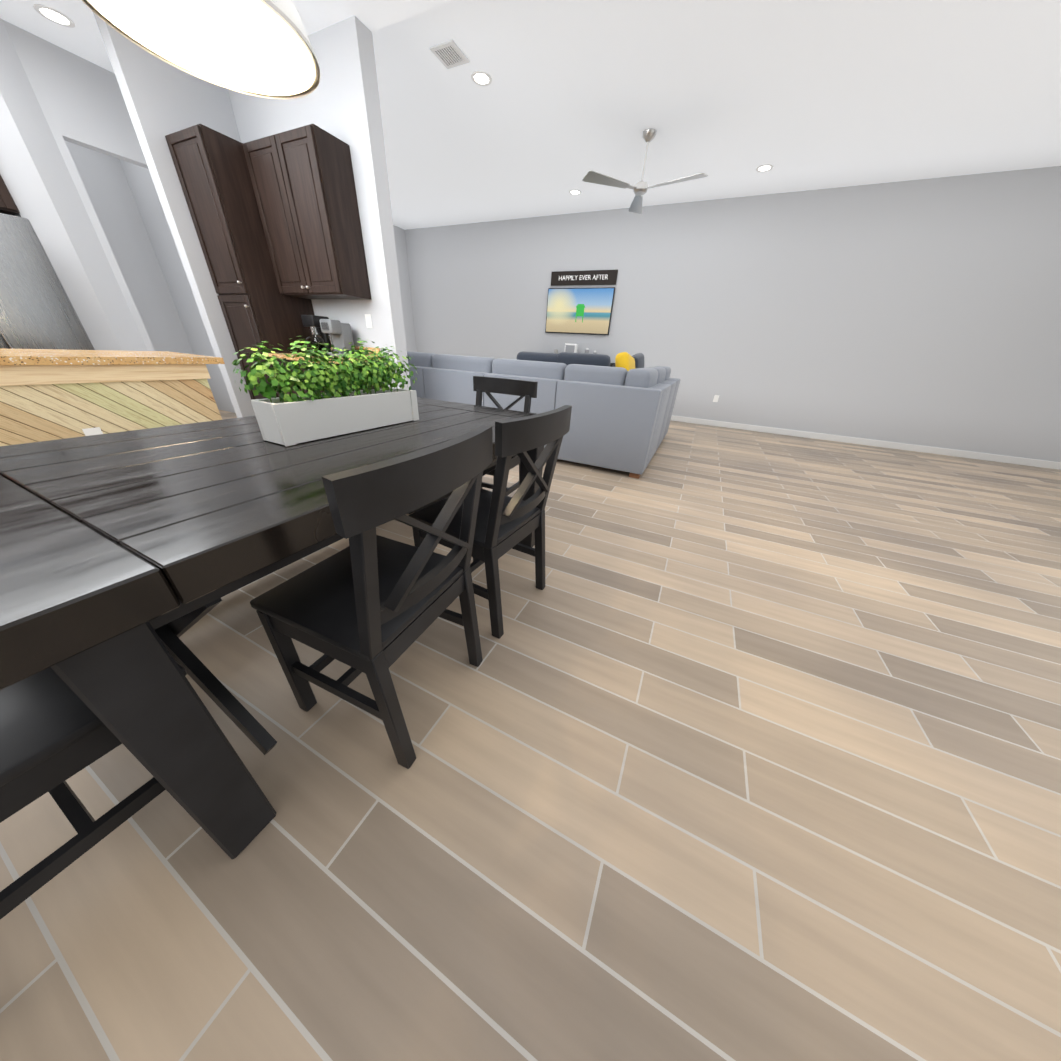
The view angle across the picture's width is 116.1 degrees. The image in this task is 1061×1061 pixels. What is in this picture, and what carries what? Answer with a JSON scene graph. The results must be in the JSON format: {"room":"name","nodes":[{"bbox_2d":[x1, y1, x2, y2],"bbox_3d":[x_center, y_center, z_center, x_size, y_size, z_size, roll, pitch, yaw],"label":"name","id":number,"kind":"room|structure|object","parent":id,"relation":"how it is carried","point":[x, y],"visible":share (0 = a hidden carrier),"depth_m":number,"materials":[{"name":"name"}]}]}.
{"room":"dining area","nodes":[
{"label":"dining area","id":0,"kind":"room"},
{"bbox_2d":[0,18,163,350],"bbox_3d":[-4.323,-2.505,3.150,0.560,3.080,0.520,16,31,21],"label":"wall","id":1,"kind":"structure","parent":0,"point":[43,168],"depth_m":2.89,"materials":[{"name":"grey paint"}]},
{"bbox_2d":[0,175,19,214],"bbox_3d":[-4.507,-2.793,2.429,0.617,0.585,0.552,16,31,21],"label":"upper cabinet","id":2,"kind":"object","parent":1,"relation":"attached to","point":[8,206],"visible":1,"depth_m":2.61,"materials":[{"name":"brown wood"}]},
{"bbox_2d":[32,34,231,411],"bbox_3d":[-3.965,-2.772,3.680,0.150,3.080,0.840,16,31,21],"label":"wall","id":3,"kind":"structure","parent":0,"point":[86,90],"depth_m":3.96,"materials":[{"name":"grey paint"}]},
{"bbox_2d":[93,12,254,417],"bbox_3d":[-3.008,-2.536,3.356,0.120,3.080,0.721,16,31,21],"label":"wall","id":4,"kind":"structure","parent":0,"point":[159,99],"depth_m":2.83,"materials":[{"name":"grey paint"}]},
{"bbox_2d":[0,0,451,73],"bbox_3d":[-1.228,-1.557,-1.835,12.500,0.370,8.650,16,31,21],"label":"ceiling","id":5,"kind":"structure","parent":0,"point":[82,38],"depth_m":2.40,"materials":[{"name":"white paint"}]},
{"bbox_2d":[33,4,75,27],"bbox_3d":[-3.552,-3.839,2.471,0.195,0.005,0.195,-7,30,-18],"label":"recessed light","id":6,"kind":"object","parent":5,"relation":"in","point":[51,14],"depth_m":2.47,"materials":[{"name":"white plastic"}]},
{"bbox_2d":[82,0,319,98],"bbox_3d":[-0.654,-1.680,0.380,0.412,1.471,0.412,16,31,21],"label":"pendant lamp","id":7,"kind":"object","parent":5,"relation":"hanging from","point":[262,48],"visible":1,"depth_m":0.79,"materials":[{"name":"white glass"}]},
{"bbox_2d":[228,15,410,388],"bbox_3d":[-3.084,-2.805,3.840,4.000,3.080,0.150,16,31,21],"label":"wall","id":8,"kind":"structure","parent":0,"point":[345,102],"depth_m":2.80,"materials":[{"name":"grey paint"}]},
{"bbox_2d":[365,314,372,327],"bbox_3d":[-1.617,-2.091,3.306,0.080,0.120,0.005,16,31,21],"label":"switch plate","id":9,"kind":"object","parent":8,"relation":"attached to","point":[368,320],"visible":1,"depth_m":3.30,"materials":[{"name":"white plastic"}]},
{"bbox_2d":[396,226,415,351],"bbox_3d":[-4.179,-4.126,5.923,0.130,3.280,5.620,16,31,21],"label":"wall","id":10,"kind":"structure","parent":0,"point":[399,231],"depth_m":7.83,"materials":[{"name":"grey paint"}]},
{"bbox_2d":[0,409,1060,1060],"bbox_3d":[-0.397,0.393,1.615,12.500,0.100,13.300,16,31,21],"label":"floor","id":11,"kind":"structure","parent":0,"point":[736,745],"depth_m":0.89,"materials":[{"name":"brown tile"}]},
{"bbox_2d":[0,213,94,349],"bbox_3d":[-4.495,-1.562,2.772,0.918,1.770,0.910,16,31,21],"label":"fridge","id":12,"kind":"object","parent":11,"relation":"on","point":[37,310],"visible":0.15,"depth_m":2.65,"materials":[{"name":"grey metal"}]},
{"bbox_2d":[0,661,186,919],"bbox_3d":[-1.045,0.349,0.577,0.496,0.904,0.522,16,31,21],"label":"chair","id":13,"kind":"object","parent":11,"relation":"on","point":[55,732],"visible":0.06,"depth_m":0.60,"materials":[{"name":"black paint"}]},
{"bbox_2d":[0,364,221,445],"bbox_3d":[-3.187,-0.341,1.618,0.754,0.879,2.588,16,31,21],"label":"kitchen island","id":14,"kind":"object","parent":11,"relation":"on","point":[50,394],"depth_m":1.94,"materials":[{"name":"brown wood"}]},
{"bbox_2d":[82,427,102,435],"bbox_3d":[-2.588,-0.552,1.972,0.005,0.115,0.070,16,31,21],"label":"outlet","id":15,"kind":"object","parent":14,"relation":"attached to","point":[92,431],"visible":0.4,"depth_m":1.95,"materials":[{"name":"white plastic"}]},
{"bbox_2d":[0,348,223,367],"bbox_3d":[-3.129,-0.761,1.432,0.780,0.040,2.684,16,31,21],"label":"island countertop","id":16,"kind":"structure","parent":14,"relation":"on","point":[7,356],"depth_m":1.98,"materials":[{"name":"beige stone"}]},
{"bbox_2d":[0,397,543,858],"bbox_3d":[-0.718,-0.031,1.435,1.040,0.780,1.820,16,31,21],"label":"dining table","id":17,"kind":"object","parent":11,"relation":"on","point":[128,559],"visible":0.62,"depth_m":0.64,"materials":[{"name":"black paint"}]},
{"bbox_2d":[232,336,418,446],"bbox_3d":[-0.686,-0.534,1.219,0.208,0.311,0.652,16,31,21],"label":"planter","id":18,"kind":"object","parent":17,"relation":"on","point":[313,413],"visible":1,"depth_m":1.12,"materials":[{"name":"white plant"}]},
{"bbox_2d":[165,124,381,399],"bbox_3d":[-2.305,-2.099,3.274,1.417,2.470,0.651,16,31,21],"label":"cabinet","id":19,"kind":"object","parent":11,"relation":"on","point":[276,221],"visible":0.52,"depth_m":2.87,"materials":[{"name":"brown wood"}]},
{"bbox_2d":[301,315,359,356],"bbox_3d":[-1.981,-1.956,3.340,0.650,0.350,0.227,16,31,21],"label":"coffee maker","id":20,"kind":"object","parent":19,"relation":"on","point":[324,330],"visible":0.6,"depth_m":3.32,"materials":[{"name":"black plastic"}]},
{"bbox_2d":[250,425,491,768],"bbox_3d":[-0.439,0.164,0.986,0.522,0.904,0.496,14,30,18],"label":"chair","id":21,"kind":"object","parent":11,"relation":"on","point":[370,603],"visible":1,"depth_m":0.84,"materials":[{"name":"black paint"}]},
{"bbox_2d":[408,405,571,638],"bbox_3d":[-0.183,-0.072,1.445,0.522,0.904,0.496,18,32,24],"label":"chair","id":22,"kind":"object","parent":11,"relation":"on","point":[505,524],"visible":0.88,"depth_m":1.28,"materials":[{"name":"black paint"}]},
{"bbox_2d":[473,376,537,495],"bbox_3d":[-0.297,-0.566,2.337,0.496,0.904,0.522,15,30,19],"label":"chair","id":23,"kind":"object","parent":11,"relation":"on","point":[488,386],"visible":0.29,"depth_m":2.34,"materials":[{"name":"black paint"}]},
{"bbox_2d":[407,351,679,478],"bbox_3d":[0.069,-1.947,4.668,3.565,1.128,2.420,16,31,21],"label":"sofa","id":24,"kind":"object","parent":11,"relation":"on","point":[621,412],"visible":0.77,"depth_m":3.40,"materials":[{"name":"grey fabric"}]},
{"bbox_3d":[0.802,-3.062,6.979,1.840,0.950,0.444,16,31,21],"label":"console table","id":25,"kind":"object","parent":11,"relation":"on","visible":0},
{"bbox_2d":[554,343,596,353],"bbox_3d":[0.902,-3.603,6.684,0.900,0.290,0.125,16,31,21],"label":"figurine","id":26,"kind":"object","parent":25,"relation":"on","point":[572,348],"visible":0.56,"depth_m":6.63,"materials":[{"name":"white ceramic"}]},
{"bbox_2d":[372,0,1060,229],"bbox_3d":[1.672,-4.375,3.445,12.500,0.170,4.650,16,31,21],"label":"ceiling","id":27,"kind":"structure","parent":0,"point":[728,97],"depth_m":3.15,"materials":[{"name":"white paint"}]},
{"bbox_2d":[429,39,469,68],"bbox_3d":[-0.694,-4.092,2.848,0.240,0.011,0.240,16,31,21],"label":"ceiling vent","id":28,"kind":"object","parent":27,"relation":"in","point":[449,54],"visible":1,"depth_m":2.82,"materials":[{"name":"white metal"}]},
{"bbox_2d":[471,71,491,85],"bbox_3d":[-0.455,-4.209,3.083,0.195,0.005,0.195,-7,30,-18],"label":"recessed light","id":29,"kind":"object","parent":27,"relation":"in","point":[481,78],"depth_m":3.08,"materials":[{"name":"white plastic"}]},
{"bbox_2d":[569,189,580,194],"bbox_3d":[0.694,-5.272,5.159,0.195,0.005,0.195,-7,30,-18],"label":"recessed light","id":30,"kind":"object","parent":27,"relation":"in","point":[573,192],"depth_m":5.15,"materials":[{"name":"white plastic"}]},
{"bbox_2d":[582,128,707,213],"bbox_3d":[1.413,-4.216,3.830,1.296,0.504,1.300,16,31,21],"label":"ceiling fan","id":31,"kind":"object","parent":27,"relation":"hanging from","point":[640,188],"visible":1,"depth_m":3.76,"materials":[{"name":"silver metal"}]},
{"bbox_2d":[756,164,773,171],"bbox_3d":[2.982,-4.614,4.215,0.195,0.005,0.195,-7,30,-18],"label":"recessed light","id":32,"kind":"object","parent":27,"relation":"in","point":[763,168],"depth_m":4.21,"materials":[{"name":"white plastic"}]},
{"bbox_2d":[404,166,1060,461],"bbox_3d":[2.594,-3.767,6.040,12.400,3.280,0.150,16,31,21],"label":"wall","id":33,"kind":"structure","parent":0,"point":[920,312],"depth_m":5.15,"materials":[{"name":"grey paint"}]},
{"bbox_2d":[545,287,614,334],"bbox_3d":[0.939,-4.318,6.525,1.340,0.760,0.055,16,31,21],"label":"screen","id":34,"kind":"object","parent":33,"relation":"attached to","point":[588,311],"visible":1,"depth_m":6.49,"materials":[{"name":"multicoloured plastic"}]},
{"bbox_2d":[551,270,617,285],"bbox_3d":[0.993,-4.788,6.274,1.300,0.220,0.025,16,31,21],"label":"sign board","id":35,"kind":"object","parent":33,"relation":"attached to","point":[556,280],"visible":0.94,"depth_m":6.25,"materials":[{"name":"grey wood"}]},
{"bbox_2d":[559,275,607,279],"bbox_3d":[0.990,-4.784,6.258,0.976,0.073,0.004,16,31,21],"label":"sign","id":36,"kind":"object","parent":35,"relation":"attached to","point":[571,277],"visible":1,"depth_m":6.25,"materials":[{"name":"white"}]},
{"bbox_2d":[713,395,718,401],"bbox_3d":[3.449,-2.451,6.152,0.080,0.120,0.005,16,31,21],"label":"outlet","id":37,"kind":"object","parent":33,"relation":"attached to","point":[716,397],"visible":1,"depth_m":6.15,"materials":[{"name":"white plastic"}]},
{"bbox_2d":[670,415,1060,469],"bbox_3d":[2.529,-2.323,6.710,12.270,0.100,0.018,16,31,21],"label":"baseboard","id":38,"kind":"structure","parent":33,"relation":"attached to","point":[962,453],"depth_m":5.41,"materials":[{"name":"white wood"}]}
]}

